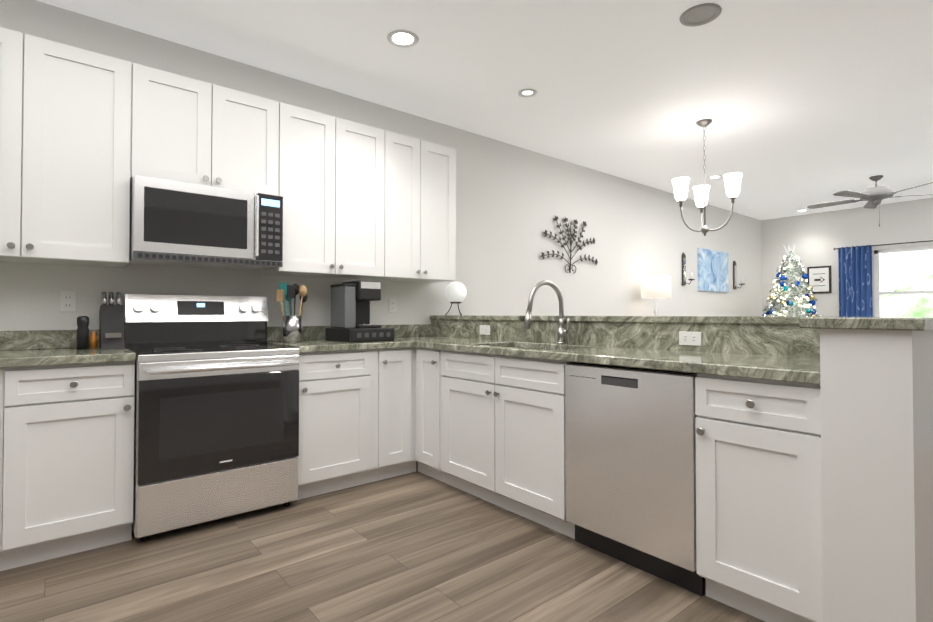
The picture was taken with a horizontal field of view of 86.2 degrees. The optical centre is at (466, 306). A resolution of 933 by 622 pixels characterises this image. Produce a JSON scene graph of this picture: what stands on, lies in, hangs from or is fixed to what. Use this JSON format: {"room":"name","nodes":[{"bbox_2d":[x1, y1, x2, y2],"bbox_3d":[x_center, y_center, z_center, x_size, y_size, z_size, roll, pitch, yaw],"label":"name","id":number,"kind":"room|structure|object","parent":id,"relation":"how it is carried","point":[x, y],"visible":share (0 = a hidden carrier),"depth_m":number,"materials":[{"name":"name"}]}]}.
{"room":"kitchen","nodes":[
{"label":"kitchen","id":0,"kind":"room"},
{"bbox_2d":[0,0,761,330],"bbox_3d":[0.620,-0.201,5.113,12.140,2.780,0.120,1,-1,-40],"label":"wall","id":1,"kind":"structure","parent":0,"point":[512,202],"depth_m":4.67,"materials":[{"name":"paint"}]},
{"bbox_2d":[60,291,75,311],"bbox_3d":[-2.173,-0.028,2.720,0.070,0.114,0.008,1,-1,-40],"label":"electrical outlet","id":2,"kind":"object","parent":1,"relation":"attached to","point":[67,301],"visible":1,"depth_m":2.72,"materials":[{"name":"white plastic"}]},
{"bbox_2d":[0,27,135,266],"bbox_3d":[-2.212,-0.766,2.490,0.863,1.070,0.327,1,-1,-40],"label":"upper cabinet","id":3,"kind":"object","parent":1,"relation":"attached to","point":[86,136],"depth_m":2.47,"materials":[{"name":"white wood"}]},
{"bbox_2d":[136,63,283,274],"bbox_3d":[-1.580,-0.758,3.011,0.775,1.070,0.327,1,-1,-40],"label":"upper cabinet","id":4,"kind":"object","parent":1,"relation":"attached to","point":[190,130],"depth_m":2.87,"materials":[{"name":"white wood"}]},
{"bbox_2d":[129,175,282,270],"bbox_3d":[-1.543,-0.460,2.962,0.766,0.432,0.441,1,-1,-40],"label":"microwave","id":5,"kind":"object","parent":4,"relation":"attached to","point":[173,223],"visible":1,"depth_m":2.79,"materials":[{"name":"silver metal"}]},
{"bbox_2d":[280,103,387,279],"bbox_3d":[-0.988,-0.751,3.499,0.759,1.070,0.327,1,-1,-40],"label":"upper cabinet","id":6,"kind":"object","parent":1,"relation":"attached to","point":[336,169],"depth_m":3.37,"materials":[{"name":"white wood"}]},
{"bbox_2d":[389,298,395,312],"bbox_3d":[-0.596,-0.008,4.022,0.070,0.114,0.008,1,-1,-40],"label":"electrical outlet","id":7,"kind":"object","parent":1,"relation":"attached to","point":[392,305],"visible":1,"depth_m":4.02,"materials":[{"name":"white plastic"}]},
{"bbox_2d":[368,131,455,282],"bbox_3d":[-0.442,-0.744,3.951,0.659,1.070,0.327,1,-1,-40],"label":"upper cabinet","id":8,"kind":"object","parent":1,"relation":"attached to","point":[421,173],"depth_m":3.82,"materials":[{"name":"white wood"}]},
{"bbox_2d":[540,216,597,272],"bbox_3d":[1.136,-0.667,5.437,0.983,0.609,0.039,1,-1,-40],"label":"art","id":9,"kind":"object","parent":1,"relation":"attached to","point":[570,235],"visible":1,"depth_m":5.43,"materials":[{"name":"grey metal"}]},
{"bbox_2d":[682,253,694,284],"bbox_3d":[3.106,-0.537,7.008,0.090,0.470,0.191,1,-1,-40],"label":"sconce","id":10,"kind":"object","parent":1,"relation":"attached to","point":[684,270],"visible":0.92,"depth_m":7.02,"materials":[{"name":"grey metal"}]},
{"bbox_2d":[697,248,728,291],"bbox_3d":[3.778,-0.542,7.623,0.960,0.620,0.033,1,-1,-40],"label":"picture","id":11,"kind":"object","parent":1,"relation":"attached to","point":[713,275],"visible":1,"depth_m":7.57},
{"bbox_2d":[733,261,744,288],"bbox_3d":[4.401,-0.520,8.077,0.090,0.470,0.191,1,-1,-40],"label":"sconce","id":12,"kind":"object","parent":1,"relation":"attached to","point":[734,276],"visible":0.98,"depth_m":8.09,"materials":[{"name":"grey metal"}]},
{"bbox_2d":[0,461,764,621],"bbox_3d":[2.695,1.200,2.577,12.140,0.100,6.640,1,-1,-40],"label":"floor","id":13,"kind":"structure","parent":0,"point":[416,546],"depth_m":2.13,"materials":[{"name":"brown wood"}]},
{"bbox_2d":[0,368,7,570],"bbox_3d":[-2.558,0.699,2.001,1.056,0.884,0.607,1,-1,-40],"label":"base cabinet","id":14,"kind":"object","parent":13,"relation":"on","point":[3,371],"depth_m":2.11,"materials":[{"name":"white wood"}]},
{"bbox_2d":[0,329,135,367],"bbox_3d":[-2.370,0.188,2.148,1.522,0.140,0.632,1,-1,-40],"label":"countertop","id":15,"kind":"structure","parent":14,"relation":"on","point":[25,348],"depth_m":2.47,"materials":[{"name":"green stone"}]},
{"bbox_2d":[76,316,88,348],"bbox_3d":[-2.022,0.137,2.629,0.052,0.175,0.052,1,-1,-40],"label":"pepper mill","id":16,"kind":"object","parent":15,"relation":"on","point":[82,332],"visible":1,"depth_m":2.61,"materials":[{"name":"black plastic"}]},
{"bbox_2d":[90,332,96,348],"bbox_3d":[-2.005,0.181,2.681,0.032,0.090,0.032,1,-1,-40],"label":"bottle","id":17,"kind":"object","parent":15,"relation":"on","point":[93,340],"visible":1,"depth_m":2.67,"materials":[{"name":"orange glass"}]},
{"bbox_2d":[99,292,124,348],"bbox_3d":[-1.932,0.072,2.717,0.100,0.309,0.206,1,-1,-40],"label":"knife block","id":18,"kind":"object","parent":15,"relation":"on","point":[111,325],"visible":1,"depth_m":2.69,"materials":[{"name":"grey wood"}]},
{"bbox_2d":[4,361,134,569],"bbox_3d":[-2.008,0.706,2.455,0.562,0.884,0.607,1,-1,-40],"label":"base cabinet","id":19,"kind":"object","parent":13,"relation":"on","point":[71,427],"depth_m":2.25,"materials":[{"name":"white wood"}]},
{"bbox_2d":[124,294,299,541],"bbox_3d":[-1.448,0.542,2.846,0.784,1.225,0.715,1,-1,-40],"label":"range","id":20,"kind":"object","parent":13,"relation":"on","point":[216,417],"visible":0.98,"depth_m":2.65,"materials":[{"name":"silver metal"}]},
{"bbox_2d":[297,349,383,499],"bbox_3d":[-0.969,0.719,3.312,0.533,0.884,0.607,1,-1,-40],"label":"base cabinet","id":21,"kind":"object","parent":13,"relation":"on","point":[341,393],"depth_m":3.09,"materials":[{"name":"white wood"}]},
{"bbox_2d":[267,324,411,352],"bbox_3d":[-0.870,0.207,3.383,0.772,0.140,0.635,1,-1,-40],"label":"countertop","id":22,"kind":"structure","parent":21,"relation":"on","point":[313,337],"depth_m":3.37,"materials":[{"name":"green stone"}]},
{"bbox_2d":[276,283,307,342],"bbox_3d":[-1.145,0.041,3.268,0.206,0.388,0.144,1,-1,-40],"label":"utensil crock","id":23,"kind":"object","parent":22,"relation":"on","point":[292,329],"visible":1,"depth_m":3.22,"materials":[{"name":"silver metal"}]},
{"bbox_2d":[326,280,394,341],"bbox_3d":[-0.747,0.031,3.497,0.340,0.414,0.388,1,-1,-40],"label":"coffee maker","id":24,"kind":"object","parent":22,"relation":"on","point":[350,311],"visible":1,"depth_m":3.39,"materials":[{"name":"black plastic"}]},
{"bbox_2d":[380,347,411,479],"bbox_3d":[-0.690,0.722,3.543,0.311,0.884,0.607,1,-1,-40],"label":"base cabinet","id":25,"kind":"object","parent":13,"relation":"on","point":[396,449],"depth_m":3.35,"materials":[{"name":"white wood"}]},
{"bbox_2d":[412,347,435,478],"bbox_3d":[-0.030,0.721,3.473,0.568,0.884,0.290,1,-1,-40],"label":"base cabinet","id":26,"kind":"object","parent":13,"relation":"on","point":[423,359],"depth_m":3.35,"materials":[{"name":"white wood"}]},
{"bbox_2d":[436,349,574,538],"bbox_3d":[0.367,0.714,2.992,0.568,0.884,1.022,1,-1,-40],"label":"base cabinet","id":27,"kind":"object","parent":13,"relation":"on","point":[490,428],"depth_m":2.74,"materials":[{"name":"white wood"}]},
{"bbox_2d":[412,319,819,384],"bbox_3d":[0.418,0.180,2.930,0.638,0.180,2.975,1,-1,-40],"label":"countertop","id":28,"kind":"structure","parent":27,"relation":"on","point":[783,352],"depth_m":2.46,"materials":[{"name":"green stone"}]},
{"bbox_2d":[480,325,489,334],"bbox_3d":[0.135,0.176,3.722,0.008,0.070,0.114,1,-1,-40],"label":"electrical outlet","id":29,"kind":"object","parent":28,"relation":"attached to","point":[484,329],"visible":1,"depth_m":3.72,"materials":[{"name":"white plastic"}]},
{"bbox_2d":[523,280,568,343],"bbox_3d":[0.488,0.035,2.987,0.362,0.390,0.108,1,-1,-40],"label":"faucet","id":30,"kind":"object","parent":28,"relation":"on","point":[561,331],"visible":0.98,"depth_m":3.05,"materials":[{"name":"silver metal"}]},
{"bbox_2d":[679,331,701,345],"bbox_3d":[1.129,0.162,2.519,0.008,0.070,0.114,1,-1,-40],"label":"electrical outlet","id":31,"kind":"object","parent":28,"relation":"attached to","point":[690,338],"visible":1,"depth_m":2.52,"materials":[{"name":"white plastic"}]},
{"bbox_2d":[565,362,704,595],"bbox_3d":[0.892,0.710,2.345,0.566,0.872,0.632,1,-1,-40],"label":"dishwasher","id":32,"kind":"object","parent":13,"relation":"on","point":[630,465],"visible":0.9,"depth_m":2.12,"materials":[{"name":"grey metal"}]},
{"bbox_2d":[695,373,822,621],"bbox_3d":[1.235,0.698,1.940,0.568,0.884,0.422,1,-1,-40],"label":"base cabinet","id":33,"kind":"object","parent":13,"relation":"on","point":[759,492],"depth_m":1.75,"materials":[{"name":"white wood"}]},
{"bbox_2d":[762,245,822,315],"bbox_3d":[4.922,0.141,7.519,1.281,2.170,1.303,1,-1,-40],"label":"tree","id":34,"kind":"object","parent":13,"relation":"on","point":[792,293],"visible":0.23,"depth_m":7.40,"materials":[{"name":"white plastic"}]},
{"bbox_3d":[2.340,0.805,6.155,1.200,0.800,0.400,1,-1,-40],"label":"console table","id":35,"kind":"object","parent":13,"relation":"on","visible":0},
{"bbox_2d":[641,276,670,315],"bbox_3d":[2.330,0.021,6.132,0.352,0.765,0.352,1,-1,-40],"label":"table lamp","id":36,"kind":"object","parent":35,"relation":"on","point":[655,287],"visible":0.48,"depth_m":6.00,"materials":[{"name":"white glass"}]},
{"bbox_2d":[36,0,932,219],"bbox_3d":[2.695,-1.680,2.621,12.140,0.100,6.640,1,-1,-40],"label":"ceiling","id":37,"kind":"structure","parent":0,"point":[802,104],"depth_m":3.46,"materials":[{"name":"paint"}]},
{"bbox_2d":[387,30,418,47],"bbox_3d":[-0.385,-1.619,3.021,0.194,0.007,0.194,1,-1,-40],"label":"recessed light","id":38,"kind":"object","parent":37,"relation":"in","point":[403,38],"visible":1,"depth_m":3.02,"materials":[{"name":"white plastic"}]},
{"bbox_2d":[518,88,536,96],"bbox_3d":[0.460,-1.608,3.757,0.144,0.007,0.144,1,-1,-40],"label":"recessed light","id":39,"kind":"object","parent":37,"relation":"in","point":[528,92],"visible":1,"depth_m":3.75,"materials":[{"name":"white plastic"}]},
{"bbox_2d":[679,3,721,26],"bbox_3d":[1.304,-1.623,2.782,0.214,0.007,0.214,1,-1,-40],"label":"ceiling speaker","id":40,"kind":"object","parent":37,"relation":"in","point":[700,14],"visible":1,"depth_m":2.77,"materials":[{"name":"grey plastic"}]},
{"bbox_2d":[672,119,741,235],"bbox_3d":[2.095,-1.107,4.277,0.542,0.995,0.492,1,-1,-40],"label":"chandelier","id":41,"kind":"object","parent":37,"relation":"hanging from","point":[731,180],"visible":1,"depth_m":4.25,"materials":[{"name":"white glass"}]},
{"bbox_2d":[708,175,722,178],"bbox_3d":[3.025,-1.572,6.069,0.164,0.007,0.164,1,-1,-40],"label":"recessed light","id":42,"kind":"object","parent":37,"relation":"in","point":[715,177],"visible":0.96,"depth_m":6.07,"materials":[{"name":"white"}]},
{"bbox_2d":[807,175,932,226],"bbox_3d":[4.943,-1.273,6.101,1.381,0.605,1.334,1,-1,-40],"label":"ceiling fan","id":43,"kind":"object","parent":37,"relation":"hanging from","point":[875,196],"visible":1,"depth_m":5.99,"materials":[{"name":"grey metal"}]},
{"bbox_2d":[761,198,932,315],"bbox_3d":[7.330,-0.181,6.424,0.120,2.780,6.400,1,-1,-40],"label":"wall","id":44,"kind":"structure","parent":0,"point":[815,239],"depth_m":8.03,"materials":[{"name":"paint"}]},
{"bbox_2d":[807,266,831,293],"bbox_3d":[5.785,-0.436,8.181,0.028,0.445,0.330,1,-1,-40],"label":"picture frame","id":45,"kind":"object","parent":44,"relation":"attached to","point":[819,279],"visible":0.85,"depth_m":8.16,"materials":[{"name":"grey paper"}]},
{"bbox_2d":[834,240,932,315],"bbox_3d":[6.744,0.119,6.928,0.133,2.136,2.702,1,-1,-40],"label":"curtain rod","id":46,"kind":"object","parent":44,"relation":"attached to","point":[855,280],"visible":0.65,"depth_m":7.74,"materials":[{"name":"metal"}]},
{"bbox_2d":[838,245,872,315],"bbox_3d":[6.035,0.132,7.737,0.070,2.135,0.420,1,-1,-40],"label":"curtain","id":47,"kind":"object","parent":46,"relation":"hanging from","point":[855,262],"depth_m":7.75,"materials":[{"name":"blue fabric"}]},
{"bbox_2d":[874,246,932,315],"bbox_3d":[6.866,-0.183,6.936,0.125,1.380,1.960,1,-1,-40],"label":"window","id":48,"kind":"structure","parent":44,"relation":"in","point":[878,293],"depth_m":7.61,"materials":[{"name":"white"}]},
{"bbox_2d":[820,329,932,621],"bbox_3d":[1.520,0.605,1.759,0.865,1.065,0.220,1,-1,-40],"label":"wall","id":49,"kind":"structure","parent":0,"point":[876,391],"depth_m":1.48,"materials":[{"name":"white paint"}]},
{"bbox_3d":[0.712,0.627,3.166,0.120,1.065,2.980,1,-1,-40],"label":"wall","id":50,"kind":"structure","parent":0,"visible":0},
{"bbox_2d":[430,315,932,330],"bbox_3d":[0.614,0.073,2.930,1.002,0.035,3.227,1,-1,-40],"label":"bar","id":51,"kind":"object","parent":50,"relation":"on","point":[873,322],"visible":1,"depth_m":2.23,"materials":[{"name":"green stone"}]},
{"bbox_2d":[445,281,466,314],"bbox_3d":[-0.090,-0.069,4.227,0.184,0.288,0.184,1,-1,-40],"label":"lamp","id":52,"kind":"object","parent":51,"relation":"on","point":[455,292],"visible":1,"depth_m":4.17,"materials":[{"name":"white metal"}]},
{"label":"outside","id":53,"kind":"structure","parent":0,"visible":0},
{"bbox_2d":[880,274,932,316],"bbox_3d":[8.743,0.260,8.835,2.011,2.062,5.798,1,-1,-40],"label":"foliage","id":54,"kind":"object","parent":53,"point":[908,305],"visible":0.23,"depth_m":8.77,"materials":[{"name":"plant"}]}
]}

